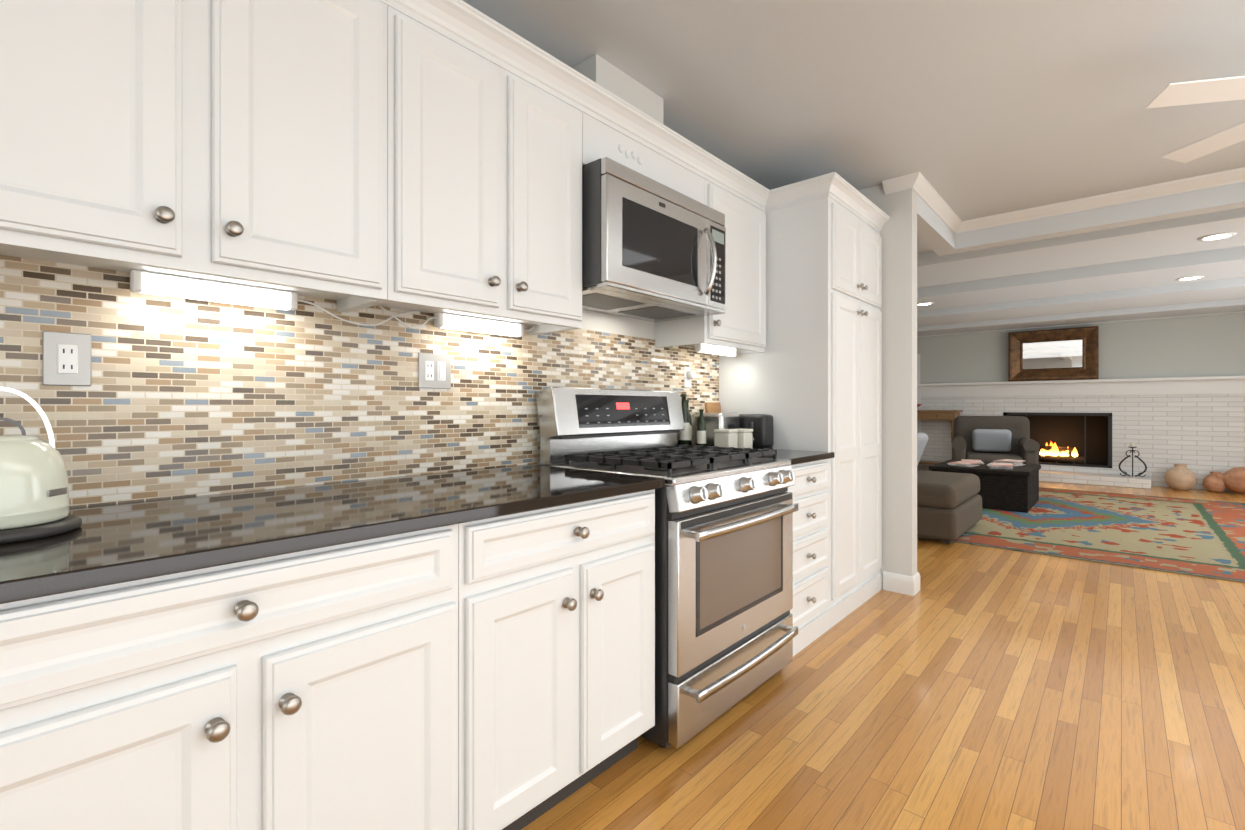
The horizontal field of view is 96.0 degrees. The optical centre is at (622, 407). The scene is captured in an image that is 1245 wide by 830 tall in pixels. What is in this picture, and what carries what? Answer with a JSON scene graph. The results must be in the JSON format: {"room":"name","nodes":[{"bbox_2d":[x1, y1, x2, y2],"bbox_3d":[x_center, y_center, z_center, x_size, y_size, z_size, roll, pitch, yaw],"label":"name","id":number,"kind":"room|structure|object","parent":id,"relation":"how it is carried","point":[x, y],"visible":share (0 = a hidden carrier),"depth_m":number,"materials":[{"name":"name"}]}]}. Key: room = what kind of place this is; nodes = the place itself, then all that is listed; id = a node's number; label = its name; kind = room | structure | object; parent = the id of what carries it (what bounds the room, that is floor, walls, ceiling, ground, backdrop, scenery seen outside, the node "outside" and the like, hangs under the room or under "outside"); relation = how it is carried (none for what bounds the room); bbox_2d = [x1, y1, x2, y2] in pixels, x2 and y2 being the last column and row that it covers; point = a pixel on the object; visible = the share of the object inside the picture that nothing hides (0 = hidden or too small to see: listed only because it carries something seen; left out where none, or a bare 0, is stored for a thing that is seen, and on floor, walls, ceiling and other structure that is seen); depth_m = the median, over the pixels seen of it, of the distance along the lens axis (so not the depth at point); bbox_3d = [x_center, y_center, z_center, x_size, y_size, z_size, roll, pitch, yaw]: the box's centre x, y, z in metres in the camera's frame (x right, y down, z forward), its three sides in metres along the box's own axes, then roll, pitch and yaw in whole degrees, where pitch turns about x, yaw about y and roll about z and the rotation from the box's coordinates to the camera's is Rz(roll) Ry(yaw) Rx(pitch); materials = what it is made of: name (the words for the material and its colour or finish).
{"room":"kitchen","nodes":[
{"label":"kitchen","id":0,"kind":"room"},
{"bbox_2d":[533,309,653,465],"bbox_3d":[-1.792,-0.130,1.995,1.700,2.560,7.120,0,0,42],"label":"wall","id":1,"kind":"structure","parent":0,"point":[604,322],"depth_m":2.69,"materials":[{"name":"white paint"}]},
{"bbox_2d":[0,0,386,311],"bbox_3d":[-1.025,-0.700,1.304,0.361,0.810,0.855,0,0,42],"label":"upper cabinet","id":2,"kind":"object","parent":1,"relation":"attached to","point":[242,142],"visible":1,"depth_m":1.23,"materials":[{"name":"white wood"}]},
{"bbox_2d":[130,270,297,310],"bbox_3d":[-1.056,-0.302,1.474,0.034,0.052,0.360,0,0,42],"label":"led","id":3,"kind":"object","parent":2,"relation":"attached to","point":[151,283],"visible":0.98,"depth_m":1.44,"materials":[{"name":"white plastic"}]},
{"bbox_2d":[0,255,718,507],"bbox_3d":[-0.712,-0.058,1.924,0.008,0.585,3.950,0,0,42],"label":"backsplash","id":4,"kind":"structure","parent":1,"relation":"attached to","point":[181,397],"depth_m":1.59,"materials":[{"name":"tile"}]},
{"bbox_2d":[42,331,91,385],"bbox_3d":[-1.271,-0.110,1.283,0.008,0.122,0.080,0,0,42],"label":"electrical outlet","id":5,"kind":"object","parent":4,"relation":"attached to","point":[66,359],"visible":1,"depth_m":1.28,"materials":[{"name":"white plastic"}]},
{"bbox_2d":[418,353,450,388],"bbox_3d":[-0.658,-0.127,1.969,0.011,0.122,0.124,0,0,42],"label":"outlet","id":6,"kind":"object","parent":4,"relation":"attached to","point":[434,370],"visible":1,"depth_m":1.97,"materials":[{"name":"white plastic"}]},
{"bbox_2d":[684,367,695,387],"bbox_3d":[0.378,-0.168,3.106,0.044,0.115,0.065,0,0,42],"label":"electrical outlet","id":7,"kind":"object","parent":4,"relation":"attached to","point":[689,374],"visible":1,"depth_m":3.10,"materials":[{"name":"white plastic"}]},
{"bbox_2d":[344,5,581,334],"bbox_3d":[-0.492,-0.700,1.901,0.361,0.810,0.742,0,0,42],"label":"upper cabinet","id":8,"kind":"object","parent":1,"relation":"attached to","point":[484,187],"visible":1,"depth_m":1.74,"materials":[{"name":"white wood"}]},
{"bbox_2d":[298,299,417,325],"bbox_3d":[-0.794,-0.287,1.736,0.079,0.081,0.383,0,0,42],"label":"power cord","id":9,"kind":"object","parent":8,"relation":"attached to","point":[323,309],"visible":0.98,"depth_m":1.67,"materials":[{"name":"white plastic"}]},
{"bbox_2d":[379,306,436,328],"bbox_3d":[-0.685,-0.288,1.839,0.065,0.071,0.203,0,0,42],"label":"power cord","id":10,"kind":"object","parent":8,"relation":"attached to","point":[381,307],"visible":0.98,"depth_m":1.79,"materials":[{"name":"white plastic"}]},
{"bbox_2d":[434,312,523,336],"bbox_3d":[-0.521,-0.302,2.075,0.034,0.052,0.370,0,0,42],"label":"led light","id":11,"kind":"object","parent":8,"relation":"attached to","point":[467,323],"visible":0.98,"depth_m":2.04,"materials":[{"name":"white plastic"}]},
{"bbox_2d":[573,54,662,123],"bbox_3d":[-0.052,-1.304,2.481,0.250,0.212,0.440,0,0,42],"label":"chase","id":12,"kind":"object","parent":1,"relation":"attached to","point":[603,73],"visible":0.29,"depth_m":2.35,"materials":[{"name":"white paint"}]},
{"bbox_2d":[582,112,703,203],"bbox_3d":[0.010,-1.009,2.500,0.314,0.193,0.817,0,0,42],"label":"upper cabinet","id":13,"kind":"object","parent":1,"relation":"attached to","point":[601,140],"visible":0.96,"depth_m":2.32,"materials":[{"name":"white wood"}]},
{"bbox_2d":[582,157,725,321],"bbox_3d":[0.079,-0.671,2.439,0.498,0.468,0.813,0,0,42],"label":"over-the-range microwave","id":14,"kind":"object","parent":13,"relation":"attached to","point":[653,250],"visible":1,"depth_m":2.23,"materials":[{"name":"grey metal"}]},
{"bbox_2d":[654,179,765,355],"bbox_3d":[0.505,-0.708,3.019,0.361,0.795,0.613,0,0,42],"label":"upper cabinet","id":15,"kind":"object","parent":1,"relation":"attached to","point":[739,325],"visible":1,"depth_m":2.91,"materials":[{"name":"white wood"}]},
{"bbox_2d":[695,344,736,355],"bbox_3d":[0.519,-0.317,3.083,0.034,0.052,0.380,0,0,42],"label":"led light","id":16,"kind":"object","parent":15,"relation":"attached to","point":[713,349],"visible":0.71,"depth_m":3.04,"materials":[{"name":"white plastic"}]},
{"bbox_2d":[462,0,1244,253],"bbox_3d":[2.514,-1.460,3.368,6.300,0.100,15.300,0,0,42],"label":"ceiling","id":17,"kind":"structure","parent":0,"point":[970,109],"depth_m":2.42,"materials":[{"name":"white paint"}]},
{"bbox_2d":[917,207,1244,287],"bbox_3d":[3.812,-1.349,4.824,5.900,0.119,1.000,0,0,42],"label":"beam","id":18,"kind":"structure","parent":17,"relation":"attached to","point":[1181,235],"depth_m":4.61,"materials":[{"name":"white paint"}]},
{"bbox_2d":[1198,232,1236,240],"bbox_3d":[4.483,-1.285,4.225,0.200,0.008,0.200,0,0,42],"label":"recessed light","id":19,"kind":"object","parent":18,"relation":"attached to","point":[1217,236],"visible":0.98,"depth_m":4.21,"materials":[{"name":"white"}]},
{"bbox_2d":[917,246,1244,310],"bbox_3d":[4.876,-1.349,6.018,5.900,0.119,1.000,0,0,42],"label":"beam","id":20,"kind":"structure","parent":17,"relation":"attached to","point":[1221,263],"depth_m":5.75,"materials":[{"name":"white paint"}]},
{"bbox_2d":[917,302,933,305],"bbox_3d":[3.759,-1.285,6.974,0.200,0.008,0.200,0,0,42],"label":"recessed light","id":21,"kind":"object","parent":20,"relation":"attached to","point":[924,303],"visible":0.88,"depth_m":6.93,"materials":[{"name":"white"}]},
{"bbox_2d":[1176,276,1203,280],"bbox_3d":[5.659,-1.285,5.588,0.200,0.008,0.200,0,0,42],"label":"recessed light","id":22,"kind":"object","parent":20,"relation":"attached to","point":[1188,278],"visible":0.96,"depth_m":5.58,"materials":[{"name":"white"}]},
{"bbox_2d":[917,277,1244,326],"bbox_3d":[5.941,-1.349,7.212,5.900,0.119,1.000,0,0,42],"label":"beam","id":23,"kind":"structure","parent":17,"relation":"attached to","point":[1214,290],"depth_m":6.97,"materials":[{"name":"white paint"}]},
{"bbox_2d":[917,298,1244,335],"bbox_3d":[6.918,-1.349,8.308,5.900,0.119,0.735,0,0,42],"label":"beam","id":24,"kind":"structure","parent":17,"relation":"attached to","point":[1207,307],"depth_m":8.14,"materials":[{"name":"white paint"}]},
{"bbox_2d":[917,181,1244,255],"bbox_3d":[3.527,-1.315,2.840,3.685,0.189,1.220,0,0,42],"label":"crown molding","id":25,"kind":"structure","parent":17,"relation":"attached to","point":[936,234],"depth_m":3.78,"materials":[{"name":"white paint"}]},
{"bbox_2d":[917,311,1244,336],"bbox_3d":[7.185,-1.344,8.608,5.900,0.129,0.059,0,0,42],"label":"crown molding","id":26,"kind":"structure","parent":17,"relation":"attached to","point":[1090,323],"depth_m":8.56,"materials":[{"name":"white wood"}]},
{"bbox_2d":[958,167,1244,232],"bbox_3d":[3.870,-1.374,3.127,3.534,0.070,0.055,0,0,42],"label":"crown molding","id":27,"kind":"structure","parent":17,"relation":"attached to","point":[1237,175],"depth_m":3.69,"materials":[{"name":"white wood"}]},
{"bbox_2d":[1145,76,1244,162],"bbox_3d":[2.678,-1.255,1.928,1.302,0.310,1.324,0,0,42],"label":"ceiling fan","id":28,"kind":"object","parent":17,"relation":"hanging from","point":[1203,91],"visible":1,"depth_m":2.10,"materials":[{"name":"white wood"}]},
{"bbox_2d":[521,481,1244,829],"bbox_3d":[2.373,1.175,3.360,6.100,0.050,14.700,0,0,42],"label":"floor","id":29,"kind":"structure","parent":0,"point":[969,687],"depth_m":2.06,"materials":[{"name":"brown wood"}]},
{"bbox_2d":[0,524,457,829],"bbox_3d":[-0.892,0.707,1.182,0.721,0.886,0.851,0,0,42],"label":"base cabinet","id":30,"kind":"object","parent":29,"relation":"on","point":[315,689],"visible":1,"depth_m":0.98,"materials":[{"name":"white wood"}]},
{"bbox_2d":[0,464,664,603],"bbox_3d":[-0.911,0.247,1.175,0.703,0.030,2.368,0,0,42],"label":"countertop","id":31,"kind":"structure","parent":30,"relation":"on","point":[106,544],"depth_m":1.17,"materials":[{"name":"stone"}]},
{"bbox_2d":[0,387,81,543],"bbox_3d":[-1.141,0.097,0.997,0.214,0.268,0.259,0,0,42],"label":"kettle","id":32,"kind":"object","parent":31,"relation":"on","point":[34,495],"visible":1,"depth_m":1.00,"materials":[{"name":"beige"}]},
{"bbox_2d":[458,489,654,829],"bbox_3d":[-0.365,0.707,1.773,0.721,0.886,0.728,0,0,42],"label":"base cabinet","id":33,"kind":"object","parent":29,"relation":"on","point":[556,655],"visible":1,"depth_m":1.49,"materials":[{"name":"white wood"}]},
{"bbox_2d":[536,387,797,748],"bbox_3d":[0.217,0.534,2.345,0.775,1.230,0.863,0,0,42],"label":"range","id":34,"kind":"object","parent":29,"relation":"on","point":[726,632],"visible":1,"depth_m":2.09,"materials":[{"name":"grey metal"}]},
{"bbox_2d":[719,196,881,627],"bbox_3d":[1.123,0.022,3.442,0.721,2.254,0.839,0,0,42],"label":"pantry","id":35,"kind":"object","parent":29,"relation":"on","point":[809,378],"visible":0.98,"depth_m":3.10,"materials":[{"name":"white wood"}]},
{"bbox_2d":[786,459,830,655],"bbox_3d":[0.656,0.707,2.919,0.721,0.886,0.561,0,0,42],"label":"drawers","id":36,"kind":"object","parent":29,"relation":"on","point":[810,611],"visible":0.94,"depth_m":2.73,"materials":[{"name":"white wood"}]},
{"bbox_2d":[759,449,834,464],"bbox_3d":[0.647,0.247,2.922,0.703,0.030,0.568,0,0,42],"label":"countertop","id":37,"kind":"structure","parent":36,"relation":"on","point":[795,457],"depth_m":2.75,"materials":[{"name":"stone"}]},
{"bbox_2d":[678,394,689,444],"bbox_3d":[0.322,0.081,2.938,0.060,0.300,0.061,0,0,42],"label":"oil bottle","id":38,"kind":"object","parent":37,"relation":"on","point":[683,437],"visible":0.73,"depth_m":2.92,"materials":[{"name":"green glass"}]},
{"bbox_2d":[686,400,691,444],"bbox_3d":[0.343,0.096,2.999,0.054,0.270,0.055,0,0,42],"label":"oil bottle","id":39,"kind":"object","parent":37,"relation":"on","point":[687,403],"visible":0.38,"depth_m":2.99,"materials":[{"name":"green"}]},
{"bbox_2d":[697,409,705,445],"bbox_3d":[0.409,0.121,2.901,0.048,0.220,0.049,0,0,42],"label":"oil bottle","id":40,"kind":"object","parent":37,"relation":"on","point":[701,431],"visible":0.9,"depth_m":2.88,"materials":[{"name":"green glass"}]},
{"bbox_2d":[705,402,720,412],"bbox_3d":[0.543,0.103,3.289,0.055,0.262,0.148,0,0,42],"label":"cutting board","id":41,"kind":"object","parent":37,"relation":"on","point":[712,407],"visible":0.33,"depth_m":3.28,"materials":[{"name":"brown wood"}]},
{"bbox_2d":[692,413,739,445],"bbox_3d":[0.513,0.131,3.076,0.202,0.200,0.200,0,0,42],"label":"steel canister","id":42,"kind":"object","parent":37,"relation":"on","point":[713,421],"visible":0.62,"depth_m":2.99,"materials":[{"name":"silver metal"}]},
{"bbox_2d":[714,429,737,447],"bbox_3d":[0.531,0.172,2.872,0.094,0.118,0.094,0,0,42],"label":"canister","id":43,"kind":"object","parent":37,"relation":"on","point":[725,437],"visible":0.79,"depth_m":2.84,"materials":[{"name":"beige ceramic"}]},
{"bbox_2d":[737,428,752,448],"bbox_3d":[0.620,0.172,2.927,0.094,0.118,0.094,0,0,42],"label":"canister","id":44,"kind":"object","parent":37,"relation":"on","point":[745,438],"visible":0.67,"depth_m":2.88,"materials":[{"name":"beige ceramic"}]},
{"bbox_2d":[739,414,772,448],"bbox_3d":[0.695,0.135,3.146,0.280,0.192,0.132,0,0,42],"label":"toaster","id":45,"kind":"object","parent":37,"relation":"on","point":[761,425],"visible":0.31,"depth_m":3.05,"materials":[{"name":"black plastic"}]},
{"bbox_2d":[917,410,962,464],"bbox_3d":[5.323,0.600,9.974,1.200,1.099,0.440,0,0,42],"label":"console table","id":46,"kind":"object","parent":29,"relation":"on","point":[951,415],"visible":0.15,"depth_m":9.64,"materials":[{"name":"brown wood"}]},
{"bbox_2d":[917,487,1244,582],"bbox_3d":[4.591,1.144,6.179,3.560,0.010,4.460,0,0,42],"label":"rug","id":47,"kind":"object","parent":29,"relation":"on","point":[1197,537],"visible":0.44,"depth_m":5.13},
{"bbox_2d":[917,432,981,543],"bbox_3d":[2.623,0.694,5.481,1.350,0.888,1.200,0,0,42],"label":"sectional sofa","id":48,"kind":"object","parent":47,"relation":"on","point":[949,507],"visible":0.33,"depth_m":4.76,"materials":[{"name":"fabric"}]},
{"bbox_2d":[917,432,927,465],"bbox_3d":[2.909,0.450,5.629,0.218,0.386,0.440,0,0,42],"label":"sofa pillow","id":49,"kind":"object","parent":48,"relation":"on","point":[922,438],"depth_m":5.59,"materials":[{"name":"grey fabric"}]},
{"bbox_2d":[929,459,1040,512],"bbox_3d":[4.368,0.917,6.739,0.980,0.443,1.100,0,0,42],"label":"ottoman","id":50,"kind":"object","parent":47,"relation":"on","point":[1015,488],"visible":0.71,"depth_m":6.23,"materials":[{"name":"wicker"}]},
{"bbox_2d":[947,461,978,466],"bbox_3d":[4.050,0.676,6.681,0.317,0.038,0.264,0,0,-38],"label":"magazines","id":51,"kind":"object","parent":50,"relation":"on","point":[964,464],"visible":1,"depth_m":6.62,"materials":[{"name":"paper"}]},
{"bbox_2d":[961,459,983,463],"bbox_3d":[4.377,0.680,7.007,0.234,0.028,0.297,0,0,30],"label":"magazines","id":52,"kind":"object","parent":50,"relation":"on","point":[970,460],"visible":0.69,"depth_m":7.01,"materials":[{"name":"paper"}]},
{"bbox_2d":[987,462,1013,469],"bbox_3d":[4.315,0.671,6.409,0.251,0.047,0.335,0,0,33],"label":"magazines","id":53,"kind":"object","parent":50,"relation":"on","point":[991,465],"visible":1,"depth_m":6.32,"materials":[{"name":"paper"}]},
{"bbox_2d":[993,459,1024,465],"bbox_3d":[4.645,0.666,6.735,0.325,0.056,0.257,0,0,-37],"label":"magazines","id":54,"kind":"object","parent":50,"relation":"on","point":[1017,462],"visible":0.73,"depth_m":6.69,"materials":[{"name":"white paper"}]},
{"bbox_2d":[951,416,1039,463],"bbox_3d":[5.393,0.635,8.176,1.017,1.008,0.910,0,0,30],"label":"armchair","id":55,"kind":"object","parent":47,"relation":"on","point":[1024,446],"visible":0.46,"depth_m":8.19,"materials":[{"name":"fabric"}]},
{"bbox_2d":[972,429,1011,451],"bbox_3d":[5.440,0.490,8.259,0.480,0.334,0.178,0,0,30],"label":"armchair pillow","id":56,"kind":"object","parent":55,"relation":"on","point":[991,440],"visible":1,"depth_m":8.21,"materials":[{"name":"fabric"}]},
{"bbox_2d":[1039,470,1150,488],"bbox_3d":[6.793,1.083,8.716,2.070,0.134,0.420,0,0,42],"label":"hearth slab","id":57,"kind":"object","parent":29,"relation":"on","point":[1097,479],"visible":0.56,"depth_m":8.31,"materials":[{"name":"white brick"}]},
{"bbox_2d":[1119,442,1146,476],"bbox_3d":[7.431,0.764,8.162,0.307,0.500,0.100,0,0,42],"label":"candle stand","id":58,"kind":"object","parent":57,"relation":"on","point":[1132,445],"visible":1,"depth_m":8.16,"materials":[{"name":"grey metal"}]},
{"bbox_2d":[1164,463,1196,490],"bbox_3d":[7.763,0.969,7.798,0.317,0.362,0.320,0,0,42],"label":"clay pot","id":59,"kind":"object","parent":29,"relation":"on","point":[1178,476],"visible":1,"depth_m":7.72,"materials":[{"name":"beige ceramic"}]},
{"bbox_2d":[1203,471,1226,491],"bbox_3d":[8.050,1.014,7.609,0.238,0.272,0.240,0,0,42],"label":"clay pot","id":60,"kind":"object","parent":29,"relation":"on","point":[1212,482],"visible":0.81,"depth_m":7.56,"materials":[{"name":"ceramic"}]},
{"bbox_2d":[1217,467,1244,492],"bbox_3d":[8.181,0.964,7.432,0.420,0.351,0.348,0,0,42],"label":"clay pot","id":61,"kind":"object","parent":29,"relation":"on","point":[1233,479],"visible":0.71,"depth_m":7.38,"materials":[{"name":"ceramic"}]},
{"bbox_2d":[858,184,916,588],"bbox_3d":[1.491,-0.130,3.757,0.854,2.560,0.120,0,0,42],"label":"wall","id":62,"kind":"structure","parent":0,"point":[898,235],"depth_m":3.48,"materials":[{"name":"white paint"}]},
{"bbox_2d":[379,0,889,232],"bbox_3d":[-0.028,-1.149,1.916,0.418,0.092,4.648,0,0,42],"label":"crown molding","id":63,"kind":"structure","parent":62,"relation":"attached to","point":[468,27],"depth_m":2.14,"materials":[{"name":"white wood"}]},
{"bbox_2d":[883,571,919,595],"bbox_3d":[1.704,1.092,3.568,0.314,0.115,0.149,0,0,42],"label":"baseboard","id":64,"kind":"structure","parent":62,"relation":"attached to","point":[902,584],"depth_m":3.46,"materials":[{"name":"white wood"}]},
{"bbox_2d":[902,172,965,233],"bbox_3d":[2.152,-1.374,3.819,0.061,0.070,1.200,0,0,42],"label":"crown molding","id":65,"kind":"structure","parent":62,"relation":"attached to","point":[918,183],"depth_m":3.70,"materials":[{"name":"white wood"}]},
{"bbox_2d":[917,312,1244,491],"bbox_3d":[7.331,-0.130,8.921,6.100,2.560,0.600,0,0,42],"label":"wall","id":66,"kind":"structure","parent":0,"point":[1202,436],"depth_m":8.32,"materials":[{"name":"white brick"}]},
{"bbox_2d":[917,354,919,469],"bbox_3d":[5.214,0.091,10.386,0.550,2.120,0.030,0,0,42],"label":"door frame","id":67,"kind":"structure","parent":66,"relation":"attached to","point":[918,392],"depth_m":10.21,"materials":[{"name":"white wood"}]},
{"bbox_2d":[1003,412,1111,467],"bbox_3d":[6.880,0.503,8.912,1.370,0.835,0.011,0,0,42],"label":"trim","id":68,"kind":"structure","parent":66,"relation":"attached to","point":[1109,415],"depth_m":8.66,"materials":[{"name":"grey metal"}]},
{"bbox_2d":[1039,442,1084,463],"bbox_3d":[7.061,0.736,9.119,0.732,0.365,0.297,0,0,42],"label":"logs","id":69,"kind":"object","parent":66,"relation":"in","point":[1052,452],"visible":0.94,"depth_m":9.03,"materials":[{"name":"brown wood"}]},
{"bbox_2d":[917,376,1244,396],"bbox_3d":[7.179,-0.302,8.601,5.900,0.245,0.120,0,0,42],"label":"mantel","id":70,"kind":"structure","parent":66,"relation":"attached to","point":[1183,385],"depth_m":8.57,"materials":[{"name":"white wood"}]},
{"bbox_2d":[1008,326,1098,380],"bbox_3d":[6.787,-0.829,8.860,1.130,0.802,0.065,0,0,42],"label":"framed mirror","id":71,"kind":"object","parent":70,"relation":"on","point":[1059,354],"visible":1,"depth_m":8.84,"materials":[{"name":"brown wood"}]}
]}

